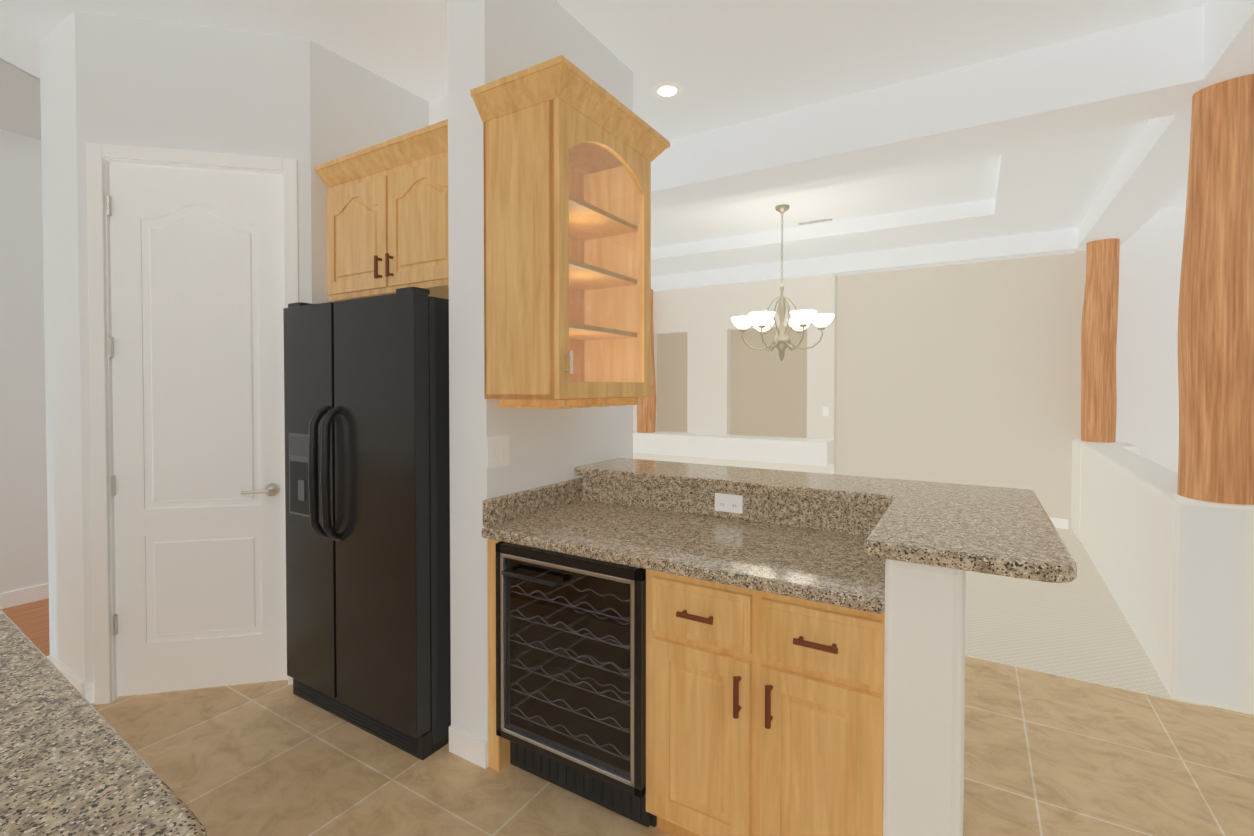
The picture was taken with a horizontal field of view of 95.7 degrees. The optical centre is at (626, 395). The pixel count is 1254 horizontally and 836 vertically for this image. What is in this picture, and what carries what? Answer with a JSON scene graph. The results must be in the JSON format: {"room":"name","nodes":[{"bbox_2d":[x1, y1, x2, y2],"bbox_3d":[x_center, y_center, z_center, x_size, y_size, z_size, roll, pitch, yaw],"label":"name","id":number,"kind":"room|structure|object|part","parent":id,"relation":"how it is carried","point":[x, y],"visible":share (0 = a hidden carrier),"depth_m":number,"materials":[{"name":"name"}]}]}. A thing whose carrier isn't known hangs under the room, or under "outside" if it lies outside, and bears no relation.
{"room":"kitchen","nodes":[
{"label":"kitchen","id":0,"kind":"room"},
{"bbox_2d":[1,598,49,655],"bbox_3d":[-2.859,1.392,4.342,1.560,0.050,2.607,1,1,31],"label":"floor","id":1,"kind":"structure","parent":0,"point":[30,620],"depth_m":3.48,"materials":[{"name":"brown wood"}]},
{"bbox_2d":[0,609,206,835],"bbox_3d":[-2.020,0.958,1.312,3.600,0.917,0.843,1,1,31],"label":"countertop","id":2,"kind":"structure","parent":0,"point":[73,762],"depth_m":0.77,"materials":[{"name":"grey stone"}]},
{"bbox_2d":[0,0,1185,766],"bbox_3d":[-0.069,-0.157,2.766,7.940,3.100,9.890,1,1,31],"label":"wall","id":3,"kind":"structure","parent":0,"point":[968,374],"depth_m":3.67,"materials":[{"name":"white paint"}]},
{"bbox_2d":[0,583,48,608],"bbox_3d":[-3.350,1.310,4.791,0.013,0.100,9.650,1,1,31],"label":"baseboard","id":4,"kind":"structure","parent":3,"relation":"attached to","point":[40,592],"depth_m":3.75,"materials":[{"name":"white wood"}]},
{"bbox_2d":[46,655,71,683],"bbox_3d":[-2.667,1.344,2.697,0.480,0.100,0.024,1,1,31],"label":"baseboard","id":5,"kind":"structure","parent":3,"relation":"attached to","point":[68,674],"depth_m":2.69,"materials":[{"name":"white wood"}]},
{"bbox_2d":[72,143,298,704],"bbox_3d":[-1.992,0.135,2.648,0.692,2.520,0.679,1,1,31],"label":"door frame","id":6,"kind":"structure","parent":3,"relation":"attached to","point":[98,178],"depth_m":2.56,"materials":[{"name":"white wood"}]},
{"bbox_2d":[107,164,287,696],"bbox_3d":[-2.003,0.167,2.679,0.544,2.438,0.538,1,1,31],"label":"pantry door","id":7,"kind":"structure","parent":3,"relation":"in","point":[196,346],"depth_m":2.67,"materials":[{"name":"white wood"}]},
{"bbox_2d":[315,119,448,301],"bbox_3d":[-0.918,-0.789,2.784,0.976,0.642,0.677,1,1,31],"label":"upper cabinet","id":8,"kind":"object","parent":3,"relation":"attached to","point":[387,216],"visible":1,"depth_m":2.52,"materials":[{"name":"brown wood"}]},
{"bbox_2d":[487,436,508,468],"bbox_3d":[-0.491,0.215,2.166,0.008,0.115,0.115,1,1,31],"label":"light switch","id":9,"kind":"object","parent":3,"relation":"attached to","point":[497,451],"visible":1,"depth_m":2.16,"materials":[{"name":"white plastic"}]},
{"bbox_2d":[471,55,669,408],"bbox_3d":[-0.187,-0.529,2.264,0.413,1.144,0.764,1,1,31],"label":"upper cabinet","id":10,"kind":"object","parent":3,"relation":"attached to","point":[571,152],"visible":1,"depth_m":2.06,"materials":[{"name":"brown wood"}]},
{"bbox_2d":[637,289,655,432],"bbox_3d":[0.268,-0.470,7.830,0.285,1.958,0.270,1,1,31],"label":"column","id":11,"kind":"structure","parent":3,"relation":"attached to","point":[646,415],"depth_m":7.74,"materials":[{"name":"brown wood"}]},
{"bbox_2d":[823,407,828,415],"bbox_3d":[2.366,0.190,6.756,0.070,0.115,0.010,1,1,31],"label":"light switch","id":12,"kind":"object","parent":3,"relation":"attached to","point":[825,411],"visible":1,"depth_m":6.75,"materials":[{"name":"white plastic"}]},
{"bbox_2d":[1050,518,1067,528],"bbox_3d":[3.477,1.286,6.273,2.230,0.100,0.013,1,1,31],"label":"baseboard","id":13,"kind":"structure","parent":3,"relation":"attached to","point":[1058,523],"depth_m":5.72,"materials":[{"name":"white wood"}]},
{"bbox_2d":[0,0,1253,291],"bbox_3d":[-0.069,-1.587,2.743,7.940,0.440,9.890,1,1,31],"label":"ceiling","id":14,"kind":"structure","parent":0,"point":[898,134],"depth_m":3.07,"materials":[{"name":"white paint"}]},
{"bbox_2d":[651,81,683,98],"bbox_3d":[0.227,-1.711,3.188,0.190,0.005,0.190,1,1,31],"label":"recessed light","id":15,"kind":"object","parent":14,"relation":"attached to","point":[666,90],"visible":1,"depth_m":3.18,"materials":[{"name":"white plastic"}]},
{"bbox_2d":[731,204,834,361],"bbox_3d":[1.437,-1.030,5.260,0.900,1.434,0.911,1,1,31],"label":"chandelier","id":16,"kind":"object","parent":14,"relation":"hanging from","point":[762,322],"visible":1,"depth_m":5.22,"materials":[{"name":"white glass"}]},
{"bbox_2d":[796,217,834,225],"bbox_3d":[1.895,-1.752,5.713,0.360,0.006,0.110,1,1,31],"label":"air vent","id":17,"kind":"object","parent":14,"relation":"attached to","point":[815,221],"visible":0.98,"depth_m":5.70,"materials":[{"name":"white metal"}]},
{"bbox_2d":[91,656,1253,835],"bbox_3d":[-0.069,1.418,2.792,7.940,0.050,9.890,1,1,31],"label":"floor","id":18,"kind":"structure","parent":0,"point":[1046,754],"depth_m":2.12,"materials":[{"name":"beige tile"}]},
{"bbox_2d":[283,287,450,759],"bbox_3d":[-0.999,0.487,2.682,0.910,1.815,0.881,1,1,31],"label":"refrigerator","id":19,"kind":"object","parent":18,"relation":"on","point":[367,454],"visible":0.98,"depth_m":2.28,"materials":[{"name":"black metal"}]},
{"bbox_3d":[-1.384,0.328,2.449,0.401,0.571,0.087,1,1,31],"label":"handle","id":20,"kind":"part","parent":19,"relation":"part of","materials":[{"name":"black plastic"}]},
{"bbox_2d":[495,541,656,826],"bbox_3d":[-0.076,0.972,2.159,0.618,0.862,0.626,1,1,31],"label":"wine cooler","id":21,"kind":"object","parent":18,"relation":"on","point":[570,673],"visible":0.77,"depth_m":1.92,"materials":[{"name":"black metal"}]},
{"bbox_2d":[646,569,884,835],"bbox_3d":[0.494,0.971,1.832,0.688,0.876,0.591,1,1,31],"label":"base cabinet","id":22,"kind":"object","parent":18,"relation":"on","point":[764,713],"depth_m":1.57,"materials":[{"name":"brown wood"}]},
{"bbox_2d":[482,458,1076,613],"bbox_3d":[0.436,0.430,2.026,1.738,0.195,1.025,1,1,31],"label":"countertop","id":23,"kind":"structure","parent":22,"relation":"on","point":[835,539],"depth_m":1.92,"materials":[{"name":"grey stone"}]},
{"bbox_2d":[715,493,742,513],"bbox_3d":[0.397,0.422,2.219,0.115,0.070,0.008,1,1,31],"label":"outlet","id":24,"kind":"object","parent":23,"relation":"attached to","point":[731,503],"visible":1,"depth_m":2.22,"materials":[{"name":"white plastic"}]},
{"bbox_2d":[582,438,1253,835],"bbox_3d":[2.587,0.866,3.489,3.900,1.030,5.680,1,1,31],"label":"wall","id":25,"kind":"structure","parent":0,"point":[1174,570],"depth_m":2.50,"materials":[{"name":"white paint"}]},
{"bbox_2d":[1081,238,1119,442],"bbox_3d":[4.414,-0.498,5.302,0.267,1.858,0.267,1,1,31],"label":"column","id":26,"kind":"structure","parent":25,"relation":"on","point":[1098,362],"depth_m":5.20,"materials":[{"name":"brown wood"}]},
{"bbox_2d":[1177,74,1253,504],"bbox_3d":[2.728,-0.455,2.596,0.300,1.858,0.298,1,1,31],"label":"column","id":27,"kind":"structure","parent":25,"relation":"on","point":[1216,371],"depth_m":2.51,"materials":[{"name":"brown wood"}]},
{"bbox_2d":[965,528,1203,705],"bbox_3d":[0.854,1.366,5.813,6.370,0.054,3.770,1,1,31],"label":"floor carpet","id":28,"kind":"object","parent":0,"point":[1079,627],"visible":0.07,"depth_m":3.34,"materials":[{"name":"beige carpet"}]}
]}

